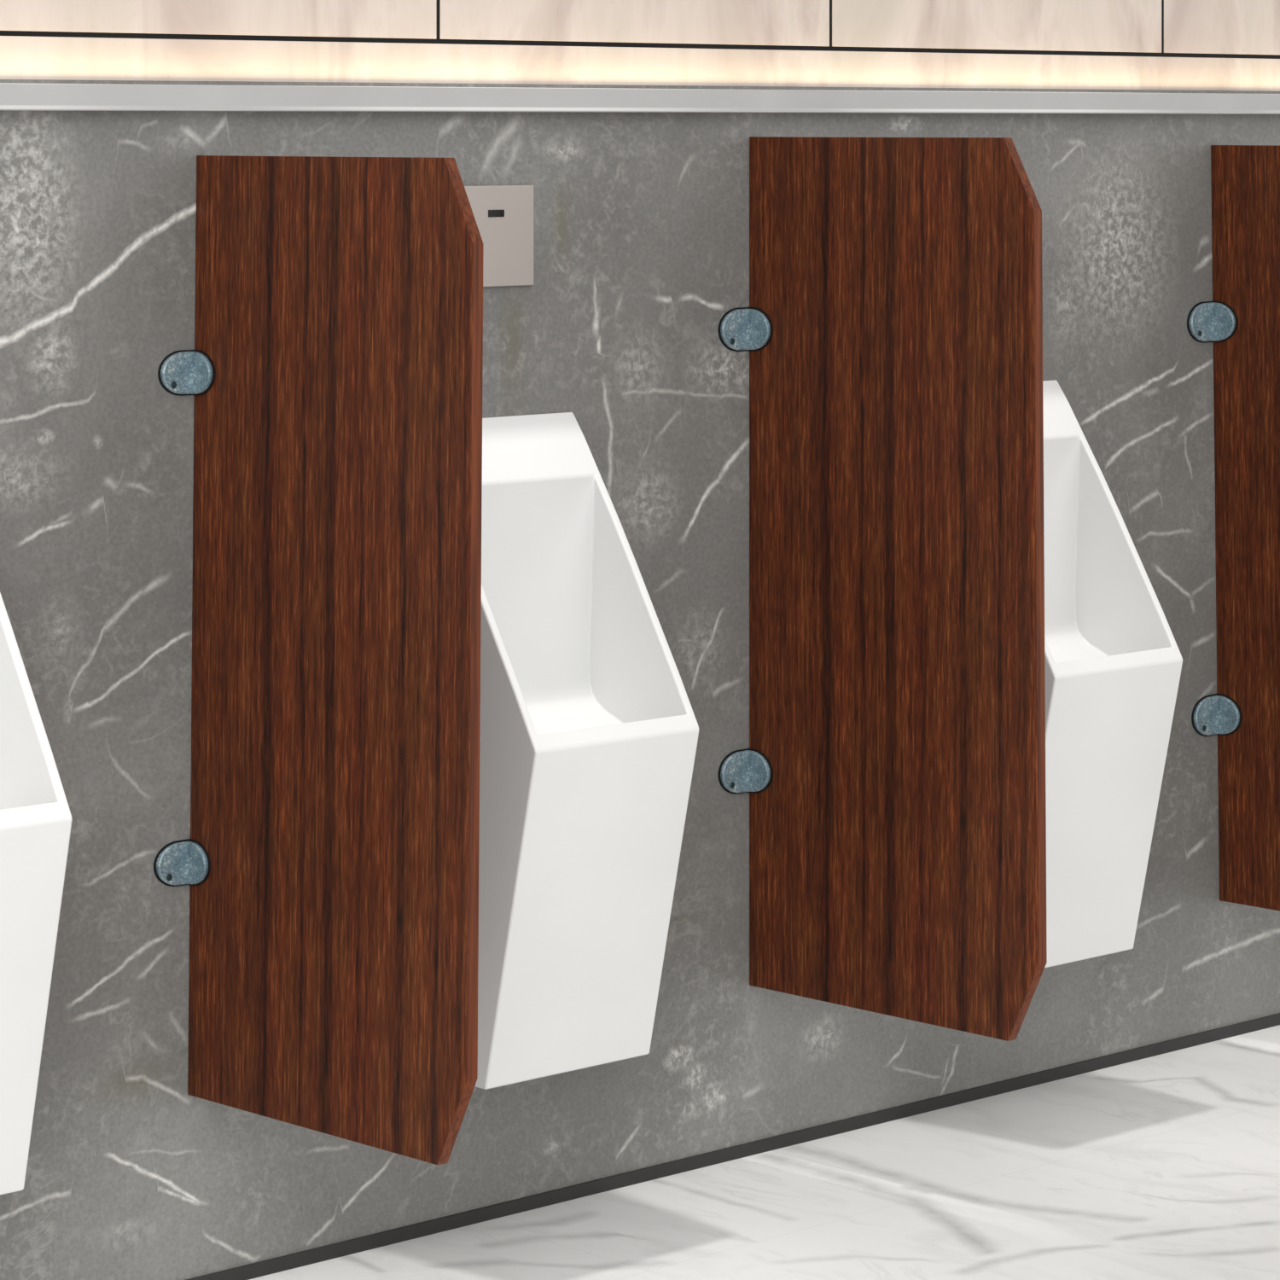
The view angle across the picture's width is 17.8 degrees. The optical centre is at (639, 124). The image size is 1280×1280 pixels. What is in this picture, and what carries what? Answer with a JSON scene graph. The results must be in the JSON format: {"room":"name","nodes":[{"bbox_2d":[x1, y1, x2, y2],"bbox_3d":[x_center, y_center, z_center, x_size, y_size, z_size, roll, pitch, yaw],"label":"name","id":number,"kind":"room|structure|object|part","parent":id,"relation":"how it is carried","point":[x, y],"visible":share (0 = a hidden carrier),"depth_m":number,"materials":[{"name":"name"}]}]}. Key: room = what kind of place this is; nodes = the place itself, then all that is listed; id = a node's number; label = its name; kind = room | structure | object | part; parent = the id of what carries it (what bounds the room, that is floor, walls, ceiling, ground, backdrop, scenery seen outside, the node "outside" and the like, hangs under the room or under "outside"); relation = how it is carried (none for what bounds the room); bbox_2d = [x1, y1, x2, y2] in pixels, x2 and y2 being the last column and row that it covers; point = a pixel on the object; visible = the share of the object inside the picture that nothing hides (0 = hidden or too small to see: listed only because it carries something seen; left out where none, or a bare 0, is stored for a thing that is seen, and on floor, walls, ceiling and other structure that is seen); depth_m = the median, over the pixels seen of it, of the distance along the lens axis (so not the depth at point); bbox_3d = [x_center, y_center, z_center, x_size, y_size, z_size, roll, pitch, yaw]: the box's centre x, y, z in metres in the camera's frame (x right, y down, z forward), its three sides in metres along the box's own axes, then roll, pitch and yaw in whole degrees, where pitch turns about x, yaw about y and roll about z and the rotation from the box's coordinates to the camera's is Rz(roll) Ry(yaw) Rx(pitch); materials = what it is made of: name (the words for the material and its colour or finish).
{"room":"public restroom","nodes":[
{"label":"public restroom","id":0,"kind":"room"},
{"bbox_2d":[0,0,1279,1279],"bbox_3d":[-0.107,0.025,5.190,10.000,2.850,0.120,0,0,-44],"label":"wall","id":1,"kind":"structure","parent":0,"point":[641,220],"depth_m":5.15,"materials":[{"name":"grey stone"}]},
{"bbox_2d":[0,592,72,1194],"bbox_3d":[-0.777,0.754,4.312,0.270,0.785,0.228,0,0,-44],"label":"urinal","id":2,"kind":"object","parent":1,"relation":"attached to","point":[36,818],"visible":1,"depth_m":4.34,"materials":[{"name":"white ceramic"}]},
{"bbox_3d":[-0.498,-0.727,4.737,0.688,1.246,0.002,0,0,-44],"label":"panel","id":3,"kind":"part","parent":1,"relation":"part of","materials":[{"name":"beige stone"}]},
{"bbox_2d":[153,155,483,1164],"bbox_3d":[-0.363,0.578,4.526,0.067,1.085,0.490,1,-1,-44],"label":"privacy screen","id":4,"kind":"object","parent":1,"relation":"attached to","point":[328,863],"visible":1,"depth_m":4.52,"materials":[{"name":"brown wood"}]},
{"bbox_2d":[464,185,533,287],"bbox_3d":[-0.179,0.138,5.033,0.127,0.125,0.007,0,0,-44],"label":"flush plate","id":5,"kind":"object","parent":1,"relation":"attached to","point":[503,214],"visible":0.7,"depth_m":5.04,"materials":[{"name":"metal"}]},
{"bbox_2d":[474,412,699,1089],"bbox_3d":[-0.103,0.754,4.953,0.270,0.785,0.228,0,0,-44],"label":"urinal","id":6,"kind":"object","parent":1,"relation":"attached to","point":[589,734],"visible":0.73,"depth_m":4.95,"materials":[{"name":"white ceramic"}]},
{"bbox_3d":[0.004,-0.727,5.215,0.686,1.246,0.002,0,0,-44],"label":"panel","id":7,"kind":"part","parent":1,"relation":"part of","materials":[{"name":"beige stone"}]},
{"bbox_2d":[0,82,1279,114],"bbox_3d":[-0.056,-0.031,5.135,10.000,0.030,0.030,0,0,-44],"label":"ledge","id":8,"kind":"object","parent":1,"relation":"attached to","point":[13,96],"visible":1,"depth_m":5.10,"materials":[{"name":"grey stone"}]},
{"bbox_2d":[186,1012,1279,1279],"bbox_3d":[-0.065,1.342,5.145,10.000,0.016,0.004,0,0,-44],"label":"baseboard","id":9,"kind":"structure","parent":1,"relation":"attached to","point":[474,1216],"depth_m":5.29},
{"bbox_2d":[717,136,1047,1041],"bbox_3d":[0.300,0.572,5.149,0.072,1.112,0.500,0,0,-44],"label":"privacy screen","id":10,"kind":"object","parent":1,"relation":"attached to","point":[892,770],"visible":1,"depth_m":5.15,"materials":[{"name":"brown wood"}]},
{"bbox_3d":[0.507,-0.727,5.694,0.692,1.246,0.002,0,0,-44],"label":"panel","id":11,"kind":"part","parent":1,"relation":"part of","materials":[{"name":"beige stone"}]},
{"bbox_2d":[1042,379,1182,967],"bbox_3d":[0.571,0.754,5.594,0.270,0.785,0.228,0,0,-44],"label":"urinal","id":12,"kind":"object","parent":1,"relation":"attached to","point":[1114,659],"visible":0.57,"depth_m":5.60,"materials":[{"name":"white ceramic"}]},
{"bbox_3d":[1.011,-0.727,6.173,0.688,1.246,0.002,0,0,-44],"label":"panel","id":13,"kind":"part","parent":1,"relation":"part of","materials":[{"name":"beige stone"}]},
{"bbox_2d":[1186,145,1279,911],"bbox_3d":[1.002,0.588,5.821,0.075,1.115,0.495,-1,1,-44],"label":"privacy screen","id":14,"kind":"object","parent":1,"relation":"attached to","point":[1242,320],"visible":1,"depth_m":5.97,"materials":[{"name":"brown wood"}]},
{"bbox_2d":[249,1024,1279,1279],"bbox_3d":[1.616,1.400,3.379,10.000,0.100,5.120,0,0,-44],"label":"floor","id":15,"kind":"structure","parent":0,"point":[1166,1166],"depth_m":5.10,"materials":[{"name":"white stone"}]}
]}

